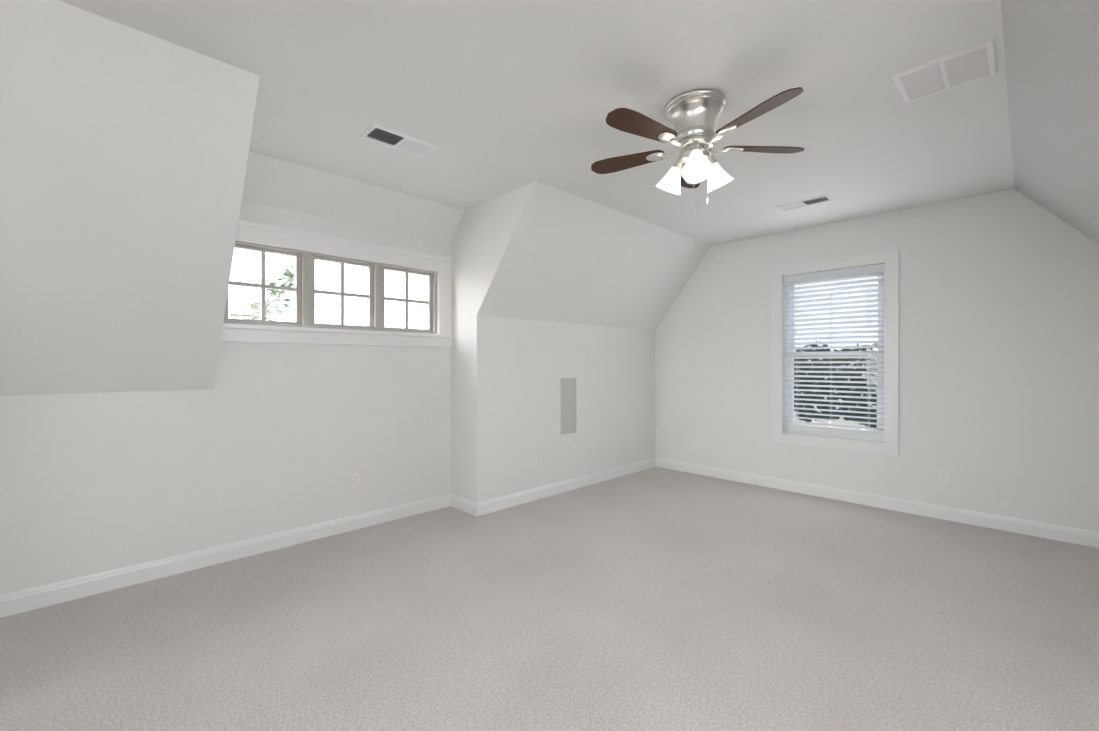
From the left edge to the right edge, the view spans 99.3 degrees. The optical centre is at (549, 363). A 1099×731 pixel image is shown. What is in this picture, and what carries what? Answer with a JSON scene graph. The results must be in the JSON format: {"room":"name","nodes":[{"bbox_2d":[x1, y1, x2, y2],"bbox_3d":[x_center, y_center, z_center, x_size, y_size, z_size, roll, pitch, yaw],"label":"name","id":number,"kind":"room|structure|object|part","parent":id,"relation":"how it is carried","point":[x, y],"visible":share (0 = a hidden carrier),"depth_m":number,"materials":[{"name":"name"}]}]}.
{"room":"empty attic room","nodes":[
{"label":"empty attic room","id":0,"kind":"room"},
{"bbox_2d":[0,0,259,395],"bbox_3d":[-3.376,-0.607,1.167,4.350,1.560,1.210,0,0,-44],"label":"sloped ceiling","id":1,"kind":"structure","parent":0,"point":[124,150],"depth_m":2.26,"materials":[{"name":"white paint"}]},
{"bbox_2d":[0,200,450,594],"bbox_3d":[-2.205,-0.024,3.300,9.605,2.730,0.200,0,0,-44],"label":"wall","id":2,"kind":"structure","parent":0,"point":[260,439],"depth_m":3.19,"materials":[{"name":"white paint"}]},
{"bbox_2d":[0,494,447,617],"bbox_3d":[-1.958,1.283,3.392,2.885,0.115,0.016,0,0,-44],"label":"baseboard","id":3,"kind":"structure","parent":2,"relation":"attached to","point":[17,602],"depth_m":3.03,"materials":[{"name":"white paint"}]},
{"bbox_2d":[221,219,452,347],"bbox_3d":[-1.617,-0.569,3.791,1.835,0.838,0.170,0,0,-44],"label":"dormer window","id":4,"kind":"structure","parent":2,"relation":"in","point":[304,290],"depth_m":3.70,"materials":[{"name":"grey"}]},
{"bbox_2d":[351,472,359,487],"bbox_3d":[-1.570,0.940,3.777,0.070,0.115,0.008,0,0,-44],"label":"electrical outlet","id":5,"kind":"object","parent":2,"relation":"attached to","point":[355,479],"visible":1,"depth_m":3.78,"materials":[{"name":"white plastic"}]},
{"bbox_2d":[242,151,464,243],"bbox_3d":[-1.505,-1.260,3.676,1.835,0.260,0.240,0,0,-44],"label":"wall","id":6,"kind":"structure","parent":0,"point":[275,182],"depth_m":3.59,"materials":[{"name":"white paint"}]},
{"bbox_2d":[58,0,1013,245],"bbox_3d":[-0.373,-1.462,1.426,9.605,0.150,5.840,0,0,-44],"label":"ceiling","id":7,"kind":"structure","parent":0,"point":[490,99],"depth_m":2.40,"materials":[{"name":"white paint"}]},
{"bbox_2d":[360,123,436,156],"bbox_3d":[-0.935,-1.381,2.919,0.420,0.016,0.200,0,0,-44],"label":"ceiling vent","id":8,"kind":"object","parent":7,"relation":"in","point":[393,138],"visible":1,"depth_m":2.90,"materials":[{"name":"white metal"}]},
{"bbox_2d":[591,87,804,215],"bbox_3d":[0.753,-1.081,2.494,1.171,0.614,1.215,0,0,-44],"label":"ceiling fan","id":9,"kind":"object","parent":7,"relation":"hanging from","point":[692,116],"depth_m":2.42,"materials":[{"name":"brown wood"}]},
{"bbox_3d":[0.453,-1.166,2.505,0.397,0.033,0.690,0,0,-2],"label":"ceiling fan blade","id":10,"kind":"part","parent":9,"relation":"part of","materials":[{"name":"brown wood"}]},
{"bbox_3d":[0.875,-1.167,2.891,0.130,0.033,0.442,0,0,13],"label":"ceiling fan blade","id":11,"kind":"part","parent":9,"relation":"part of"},
{"bbox_3d":[0.760,-1.019,2.542,0.416,0.159,0.386,0,0,-44],"label":"lamp shade","id":12,"kind":"part","parent":9,"relation":"part of","materials":[{"name":"white glass"}]},
{"bbox_3d":[0.962,-1.166,2.171,0.131,0.033,0.443,0,0,-26],"label":"ceiling fan blade","id":13,"kind":"part","parent":9,"relation":"part of","materials":[{"name":"brown wood"}]},
{"bbox_3d":[1.169,-1.166,2.543,0.445,0.033,0.129,0,0,-5],"label":"ceiling fan blade","id":14,"kind":"part","parent":9,"relation":"part of","materials":[{"name":"brown wood"}]},
{"bbox_2d":[775,194,833,210],"bbox_3d":[2.199,-1.382,4.041,0.180,0.016,0.420,0,0,-44],"label":"ceiling vent","id":15,"kind":"object","parent":7,"relation":"in","point":[807,202],"visible":1,"depth_m":4.03,"materials":[{"name":"white metal"}]},
{"bbox_2d":[892,38,997,102],"bbox_3d":[1.893,-1.383,2.238,0.340,0.010,0.360,0,0,-44],"label":"ceiling vent","id":16,"kind":"object","parent":7,"relation":"in","point":[976,62],"visible":1,"depth_m":2.21,"materials":[{"name":"white metal"}]},
{"bbox_2d":[0,467,1098,730],"bbox_3d":[-0.373,1.403,1.429,9.605,0.120,5.840,0,0,-44],"label":"floor","id":17,"kind":"structure","parent":0,"point":[658,599],"depth_m":2.36,"materials":[{"name":"carpet"}]},
{"bbox_2d":[450,181,710,502],"bbox_3d":[0.526,-0.026,5.001,2.920,2.730,1.190,0,0,-44],"label":"wall","id":18,"kind":"structure","parent":0,"point":[552,286],"depth_m":4.50,"materials":[{"name":"white paint"}]},
{"bbox_2d":[448,493,471,514],"bbox_3d":[-0.792,1.282,4.251,0.016,0.115,0.360,0,0,-44],"label":"baseboard","id":19,"kind":"structure","parent":18,"relation":"attached to","point":[465,505],"depth_m":4.27,"materials":[{"name":"white paint"}]},
{"bbox_2d":[472,457,655,516],"bbox_3d":[0.356,1.281,5.069,2.801,0.115,0.016,0,0,-44],"label":"baseboard","id":20,"kind":"structure","parent":18,"relation":"attached to","point":[496,504],"depth_m":4.77,"materials":[{"name":"white paint"}]},
{"bbox_2d":[561,378,575,434],"bbox_3d":[0.203,0.447,4.926,0.233,0.584,0.006,0,0,-44],"label":"access panel","id":21,"kind":"object","parent":18,"relation":"attached to","point":[568,405],"visible":1,"depth_m":4.92,"materials":[{"name":"grey"}]},
{"bbox_2d":[589,444,593,454],"bbox_3d":[0.467,0.954,5.184,0.070,0.115,0.008,0,0,-44],"label":"outlet","id":22,"kind":"object","parent":18,"relation":"attached to","point":[591,449],"visible":1,"depth_m":5.18,"materials":[{"name":"white plastic"}]},
{"bbox_2d":[655,189,1098,531],"bbox_3d":[2.916,-0.026,4.647,0.200,2.730,5.440,0,0,-44],"label":"wall","id":23,"kind":"structure","parent":0,"point":[998,352],"depth_m":4.00,"materials":[{"name":"white paint"}]},
{"bbox_2d":[771,249,898,456],"bbox_3d":[2.837,-0.097,4.688,0.196,1.882,1.110,0,0,-44],"label":"window","id":24,"kind":"structure","parent":23,"relation":"in","point":[791,302],"depth_m":4.61,"materials":[{"name":"white plastic"}]},
{"bbox_2d":[656,458,1098,547],"bbox_3d":[2.976,1.282,4.434,0.016,0.115,4.590,0,0,-44],"label":"baseboard","id":25,"kind":"structure","parent":23,"relation":"attached to","point":[1078,536],"depth_m":4.18,"materials":[{"name":"white paint"}]},
{"bbox_2d":[938,471,948,484],"bbox_3d":[3.388,0.986,4.018,0.008,0.115,0.070,0,0,-44],"label":"outlet","id":26,"kind":"object","parent":23,"relation":"attached to","point":[943,477],"visible":1,"depth_m":4.02,"materials":[{"name":"white plastic"}]},
{"bbox_2d":[1001,0,1098,243],"bbox_3d":[0.932,-0.606,0.094,9.005,1.560,1.310,0,0,-44],"label":"wall","id":27,"kind":"structure","parent":0,"point":[1051,49],"depth_m":2.17,"materials":[{"name":"white paint"}]},
{"label":"outside","id":28,"kind":"structure","parent":0,"visible":0},
{"bbox_2d":[794,276,877,430],"bbox_3d":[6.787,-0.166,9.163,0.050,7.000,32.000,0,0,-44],"label":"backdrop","id":29,"kind":"structure","parent":28,"point":[838,374],"depth_m":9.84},
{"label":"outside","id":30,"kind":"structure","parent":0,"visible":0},
{"bbox_2d":[230,265,293,320],"bbox_3d":[-3.204,0.383,4.992,1.109,2.915,1.184,0,0,-44],"label":"branch","id":31,"kind":"object","parent":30,"point":[271,294],"depth_m":4.91,"materials":[{"name":"green plant"}]}
]}

